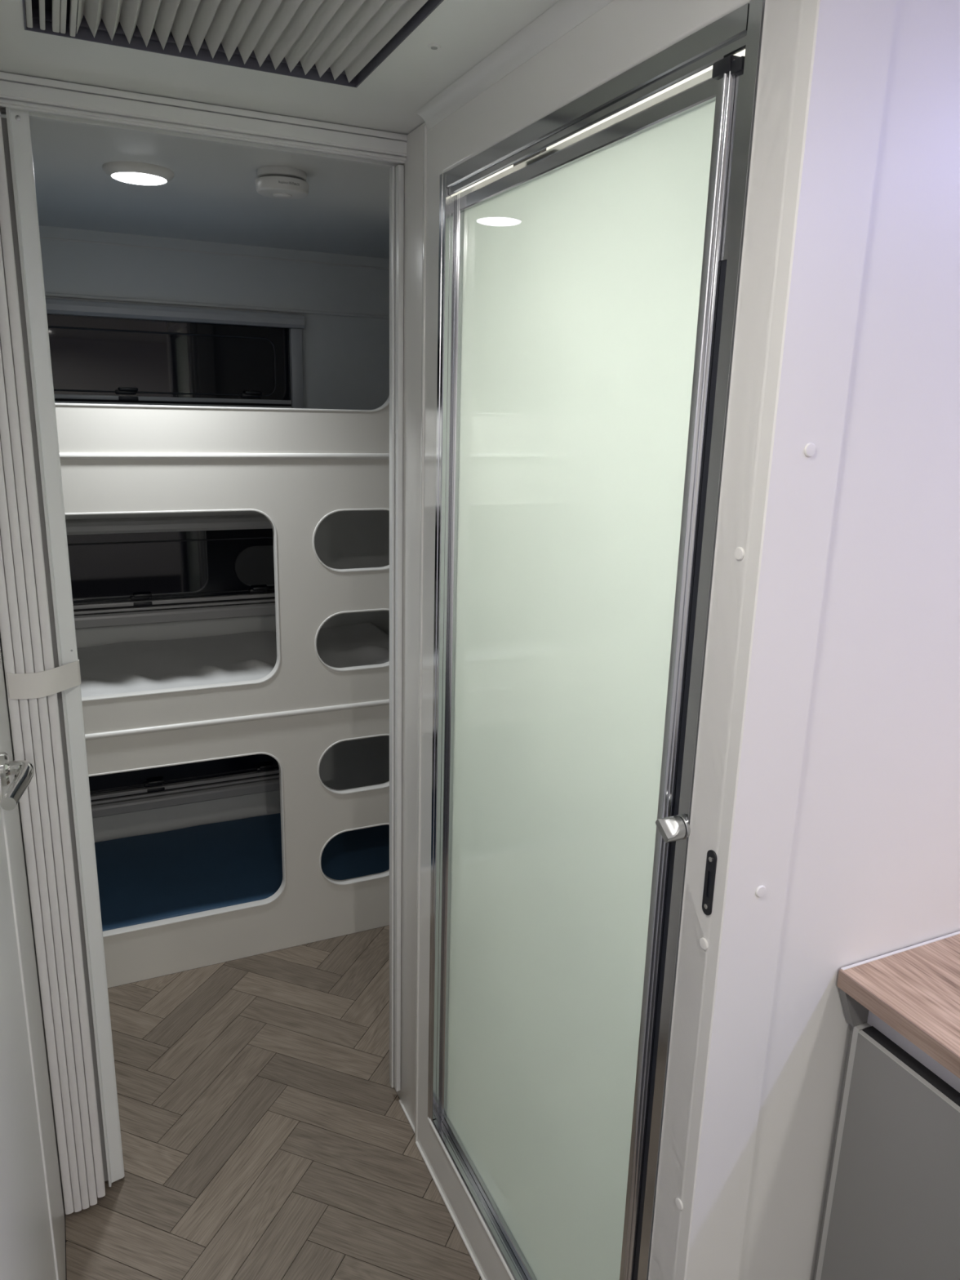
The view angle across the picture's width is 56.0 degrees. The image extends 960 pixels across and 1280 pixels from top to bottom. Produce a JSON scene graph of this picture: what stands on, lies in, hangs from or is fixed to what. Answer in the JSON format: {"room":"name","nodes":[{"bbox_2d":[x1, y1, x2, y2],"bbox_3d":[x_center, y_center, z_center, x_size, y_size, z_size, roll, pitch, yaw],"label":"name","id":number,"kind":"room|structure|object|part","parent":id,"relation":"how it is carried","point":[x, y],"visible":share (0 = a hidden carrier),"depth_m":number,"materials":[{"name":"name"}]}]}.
{"room":"caravan interior","nodes":[
{"label":"caravan interior","id":0,"kind":"room"},
{"bbox_2d":[39,225,389,842],"bbox_3d":[-1.020,-0.195,2.769,2.350,1.939,0.060,-5,16,-24],"label":"wall","id":1,"kind":"structure","parent":0,"point":[346,358],"depth_m":2.79,"materials":[{"name":"white paint"}]},
{"bbox_2d":[65,515,275,629],"bbox_3d":[-1.078,-0.198,2.682,1.151,0.320,0.044,-5,16,-24],"label":"window","id":2,"kind":"structure","parent":1,"relation":"in","point":[112,561],"depth_m":2.75,"materials":[{"name":"glass"}]},
{"bbox_3d":[-1.085,-0.218,2.695,1.073,0.211,0.004,-5,16,-24],"label":"pane","id":3,"kind":"part","parent":2,"relation":"part of","materials":[{"name":"glass"}]},
{"bbox_2d":[45,297,304,408],"bbox_3d":[-1.062,-0.779,2.530,1.151,0.320,0.044,-5,16,-24],"label":"window","id":4,"kind":"structure","parent":1,"relation":"in","point":[102,353],"depth_m":2.61,"materials":[{"name":"glass"}]},
{"bbox_3d":[-0.563,-0.808,2.769,0.034,0.280,0.028,-5,16,-24],"label":"frame","id":5,"kind":"part","parent":4,"relation":"part of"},
{"bbox_2d":[88,754,279,817],"bbox_3d":[-1.093,0.391,2.835,1.151,0.320,0.044,-5,16,-24],"label":"window","id":6,"kind":"structure","parent":1,"relation":"in","point":[155,795],"depth_m":2.92,"materials":[{"name":"glass"}]},
{"bbox_3d":[-1.101,0.372,2.848,1.073,0.211,0.004,-5,16,-24],"label":"pane","id":7,"kind":"part","parent":6,"relation":"part of","materials":[{"name":"glass"}]},
{"bbox_2d":[40,236,389,270],"bbox_3d":[-0.987,-1.096,2.503,2.220,0.006,0.002,-5,16,-24],"label":"trim","id":8,"kind":"structure","parent":1,"relation":"attached to","point":[41,237],"depth_m":2.60,"materials":[{"name":"white plastic"}]},
{"bbox_2d":[44,292,389,319],"bbox_3d":[-0.989,-0.956,2.536,2.220,0.009,0.010,-5,16,-24],"label":"trim","id":9,"kind":"structure","parent":1,"relation":"attached to","point":[55,295],"depth_m":2.62,"materials":[{"name":"white plastic"}]},
{"bbox_2d":[64,924,481,1279],"bbox_3d":[0.028,1.383,0.767,2.350,0.060,5.660,-5,16,-24],"label":"floor","id":10,"kind":"structure","parent":0,"point":[266,1135],"depth_m":1.89,"materials":[{"name":"brown wood"}]},
{"bbox_2d":[0,106,124,1214],"bbox_3d":[-0.726,0.148,1.521,0.110,1.891,0.118,-5,16,-24],"label":"door","id":11,"kind":"structure","parent":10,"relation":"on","point":[42,666],"depth_m":1.48,"materials":[{"name":"plastic"}]},
{"bbox_2d":[54,395,389,987],"bbox_3d":[-0.882,-0.115,2.468,2.230,1.934,0.617,-5,16,-24],"label":"bunk bed","id":12,"kind":"object","parent":10,"relation":"on","point":[295,468],"visible":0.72,"depth_m":2.31,"materials":[{"name":"white plastic"}]},
{"bbox_3d":[-0.930,-0.074,2.124,0.908,0.451,0.025,-5,16,-24],"label":"edge trim","id":13,"kind":"part","parent":12,"relation":"part of","materials":[{"name":"white plastic"}]},
{"bbox_3d":[-0.948,0.544,2.284,0.904,0.451,0.025,-5,16,-24],"label":"edge trim","id":14,"kind":"part","parent":12,"relation":"part of","materials":[{"name":"white plastic"}]},
{"bbox_3d":[-0.798,-0.752,2.002,1.283,0.455,0.025,-5,16,-24],"label":"edge trim","id":15,"kind":"part","parent":12,"relation":"part of","materials":[{"name":"white plastic"}]},
{"bbox_3d":[-0.745,-0.428,2.101,2.220,0.015,0.008,-5,16,-24],"label":"rail moulding","id":16,"kind":"part","parent":12,"relation":"part of","materials":[{"name":"white plastic"}]},
{"bbox_2d":[76,622,389,697],"bbox_3d":[-1.031,0.118,2.467,1.730,0.143,0.564,-5,16,-24],"label":"mattress","id":17,"kind":"object","parent":12,"relation":"on","point":[125,667],"visible":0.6,"depth_m":2.57,"materials":[{"name":"white fabric"}]},
{"bbox_3d":[-0.762,0.218,2.269,2.220,0.015,0.008,-5,16,-24],"label":"rail moulding","id":18,"kind":"part","parent":12,"relation":"part of","materials":[{"name":"white plastic"}]},
{"bbox_2d":[94,813,389,931],"bbox_3d":[-1.020,0.739,2.643,1.790,0.109,0.566,-5,16,-24],"label":"mattress","id":19,"kind":"object","parent":12,"relation":"on","point":[144,878],"visible":0.4,"depth_m":2.71,"materials":[{"name":"blue fabric"}]},
{"bbox_3d":[-0.310,-0.263,2.367,0.268,0.165,0.025,-5,16,-24],"label":"edge trim","id":20,"kind":"part","parent":12,"relation":"part of","materials":[{"name":"white plastic"}]},
{"bbox_3d":[-0.317,-0.002,2.435,0.268,0.166,0.025,-5,16,-24],"label":"edge trim","id":21,"kind":"part","parent":12,"relation":"part of","materials":[{"name":"white plastic"}]},
{"bbox_3d":[-0.326,0.344,2.525,0.268,0.164,0.025,-5,16,-24],"label":"edge trim","id":22,"kind":"part","parent":12,"relation":"part of","materials":[{"name":"white plastic"}]},
{"bbox_3d":[-0.333,0.612,2.595,0.268,0.173,0.025,-5,16,-24],"label":"edge trim","id":23,"kind":"part","parent":12,"relation":"part of","materials":[{"name":"white plastic"}]},
{"bbox_2d":[813,987,959,1279],"bbox_3d":[1.038,1.007,0.440,0.590,0.881,1.824,-5,16,-24],"label":"base cabinet","id":24,"kind":"object","parent":10,"relation":"on","point":[891,1209],"visible":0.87,"depth_m":0.99,"materials":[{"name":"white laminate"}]},
{"bbox_2d":[836,931,959,1078],"bbox_3d":[1.050,0.569,0.327,0.596,0.022,1.824,-5,16,-24],"label":"benchtop","id":25,"kind":"object","parent":24,"relation":"on","point":[914,990],"visible":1,"depth_m":0.97,"materials":[{"name":"brown laminate"}]},
{"bbox_2d":[0,0,745,258],"bbox_3d":[0.122,-0.513,0.175,2.350,0.040,5.450,-5,16,-24],"label":"ceiling","id":26,"kind":"structure","parent":0,"point":[211,195],"depth_m":1.59,"materials":[{"name":"white paint"}]},
{"bbox_2d":[102,160,174,185],"bbox_3d":[-0.678,-0.925,1.795,0.134,0.018,0.134,-5,16,-24],"label":"recessed light","id":27,"kind":"object","parent":26,"relation":"in","point":[131,172],"visible":1,"depth_m":1.76,"materials":[{"name":"white plastic"}]},
{"bbox_2d":[0,71,407,168],"bbox_3d":[-0.450,-0.801,1.391,0.702,0.042,0.054,-5,16,-24],"label":"door track","id":28,"kind":"object","parent":26,"relation":"attached to","point":[44,99],"visible":0.94,"depth_m":1.38,"materials":[{"name":"white plastic"}]},
{"bbox_2d":[22,0,444,87],"bbox_3d":[-0.278,-0.743,1.003,0.425,0.050,0.436,-5,16,-24],"label":"roof hatch","id":29,"kind":"object","parent":26,"relation":"attached to","point":[342,42],"visible":1,"depth_m":1.12,"materials":[{"name":"plastic"}]},
{"bbox_3d":[-0.366,-0.787,1.191,0.421,0.010,0.005,-5,16,-24],"label":"guide rail","id":30,"kind":"part","parent":29,"relation":"part of","materials":[{"name":"white plastic"}]},
{"bbox_2d":[254,165,309,199],"bbox_3d":[-0.391,-0.900,1.784,0.105,0.046,0.105,-5,16,-24],"label":"smoke detector","id":31,"kind":"object","parent":26,"relation":"attached to","point":[278,182],"visible":1,"depth_m":1.75,"materials":[{"name":"plastic"}]},
{"bbox_2d":[427,43,440,49],"bbox_3d":[-0.058,-0.745,1.134,0.017,0.003,0.017,-5,16,-24],"label":"cap","id":32,"kind":"object","parent":26,"relation":"attached to","point":[432,46],"visible":1,"depth_m":1.13,"materials":[{"name":"plastic"}]},
{"bbox_2d":[393,0,801,1279],"bbox_3d":[0.340,0.167,1.508,0.695,1.935,1.000,-5,16,-24],"label":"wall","id":33,"kind":"structure","parent":0,"point":[620,36],"depth_m":1.50,"materials":[{"name":"white paint"}]},
{"bbox_2d":[389,164,404,1091],"bbox_3d":[-0.159,0.090,1.776,0.030,1.899,0.053,-5,16,-24],"label":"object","id":34,"kind":"object","parent":33,"relation":"attached to","point":[396,173],"visible":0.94,"depth_m":1.72,"materials":[{"name":"white plastic"}]},
{"bbox_2d":[398,1099,414,1132],"bbox_3d":[-0.154,1.035,1.952,0.006,0.006,0.113,-5,16,-24],"label":"baseboard","id":35,"kind":"structure","parent":33,"relation":"in","point":[399,1100],"depth_m":1.96,"materials":[{"name":"white plastic"}]},
{"bbox_2d":[415,1141,485,1279],"bbox_3d":[0.038,1.150,1.530,0.006,0.006,0.821,-5,16,-24],"label":"baseboard","id":36,"kind":"structure","parent":33,"relation":"attached to","point":[467,1246],"depth_m":1.72,"materials":[{"name":"white plastic"}]},
{"bbox_2d":[413,0,613,130],"bbox_3d":[0.080,-0.707,1.043,0.025,0.022,0.820,-5,16,-24],"label":"trim","id":37,"kind":"structure","parent":33,"relation":"attached to","point":[564,15],"depth_m":1.13,"materials":[{"name":"white plastic"}]},
{"bbox_2d":[427,0,765,1279],"bbox_3d":[0.078,0.206,1.286,0.028,1.720,0.712,-5,16,-24],"label":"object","id":38,"kind":"structure","parent":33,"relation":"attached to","point":[740,29],"depth_m":1.04,"materials":[{"name":"silver metal"}]},
{"bbox_3d":[0.057,1.035,1.501,0.027,0.006,0.670,-5,16,-24],"label":"sill","id":39,"kind":"part","parent":38,"relation":"part of","materials":[{"name":"metal"}]},
{"bbox_2d":[440,54,744,1279],"bbox_3d":[0.081,0.213,1.289,0.036,1.691,0.668,-5,16,-24],"label":"shower door","id":40,"kind":"structure","parent":38,"relation":"attached to","point":[590,269],"depth_m":1.19,"materials":[{"name":"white glass"}]},
{"bbox_3d":[0.063,1.020,1.515,0.016,0.014,0.619,-5,16,-24],"label":"rail","id":41,"kind":"part","parent":40,"relation":"part of","materials":[{"name":"metal"}]},
{"bbox_3d":[0.105,-0.589,1.097,0.016,0.024,0.619,-5,16,-24],"label":"rail","id":42,"kind":"part","parent":40,"relation":"part of","materials":[{"name":"metal"}]},
{"bbox_2d":[655,814,689,842],"bbox_3d":[0.202,0.198,0.947,0.026,0.026,0.026,-5,16,-24],"label":"twist latch","id":43,"kind":"object","parent":38,"relation":"attached to","point":[675,828],"visible":1,"depth_m":0.94,"materials":[{"name":"metal"}]},
{"bbox_2d":[675,1197,683,1210],"bbox_3d":[0.224,0.635,1.016,0.002,0.012,0.012,-5,16,-24],"label":"cap","id":44,"kind":"object","parent":33,"relation":"attached to","point":[678,1202],"visible":1,"depth_m":1.01,"materials":[{"name":"white plastic"}]},
{"bbox_2d":[699,937,708,950],"bbox_3d":[0.232,0.315,0.935,0.002,0.012,0.012,-5,16,-24],"label":"cap","id":45,"kind":"object","parent":33,"relation":"attached to","point":[703,942],"visible":1,"depth_m":0.93,"materials":[{"name":"white plastic"}]},
{"bbox_2d":[702,849,717,915],"bbox_3d":[0.233,0.247,0.917,0.003,0.072,0.014,-5,16,-24],"label":"strike plate","id":46,"kind":"object","parent":33,"relation":"attached to","point":[711,860],"visible":1,"depth_m":0.92,"materials":[{"name":"black plastic"}]},
{"bbox_2d":[734,546,744,559],"bbox_3d":[0.240,-0.080,0.836,0.002,0.012,0.012,-5,16,-24],"label":"cap","id":47,"kind":"object","parent":33,"relation":"attached to","point":[739,553],"visible":1,"depth_m":0.83,"materials":[{"name":"white plastic"}]},
{"bbox_2d":[648,0,959,1279],"bbox_3d":[0.579,0.281,1.099,0.774,1.936,0.066,-5,16,-24],"label":"wall","id":48,"kind":"structure","parent":0,"point":[874,870],"depth_m":0.88,"materials":[{"name":"white paint"}]},
{"bbox_2d":[755,885,765,897],"bbox_3d":[0.284,0.255,0.913,0.012,0.012,0.002,-5,16,-24],"label":"cap","id":49,"kind":"object","parent":48,"relation":"attached to","point":[761,890],"visible":1,"depth_m":0.91,"materials":[{"name":"white plastic"}]},
{"bbox_2d":[804,442,815,457],"bbox_3d":[0.294,-0.169,0.802,0.012,0.012,0.002,-5,16,-24],"label":"cap","id":50,"kind":"object","parent":48,"relation":"attached to","point":[810,448],"visible":1,"depth_m":0.80,"materials":[{"name":"white plastic"}]},
{"bbox_3d":[-0.867,0.332,0.760,0.792,1.938,1.298,-5,16,-24],"label":"wall","id":51,"kind":"structure","parent":0,"visible":0},
{"bbox_2d":[0,633,66,1279],"bbox_3d":[-0.511,0.291,0.982,0.045,1.913,1.170,-5,16,-24],"label":"door","id":52,"kind":"structure","parent":51,"relation":"in","point":[33,1227],"depth_m":1.20,"materials":[{"name":"white plastic"}]},
{"bbox_3d":[-0.620,0.192,1.210,0.039,0.028,0.117,-5,16,-24],"label":"lever","id":53,"kind":"part","parent":52,"relation":"part of","materials":[{"name":"silver metal"}]},
{"bbox_3d":[-0.484,0.325,0.886,0.006,1.702,0.707,-5,16,-24],"label":"moulding","id":54,"kind":"part","parent":52,"relation":"part of","materials":[{"name":"white plastic"}]}
]}

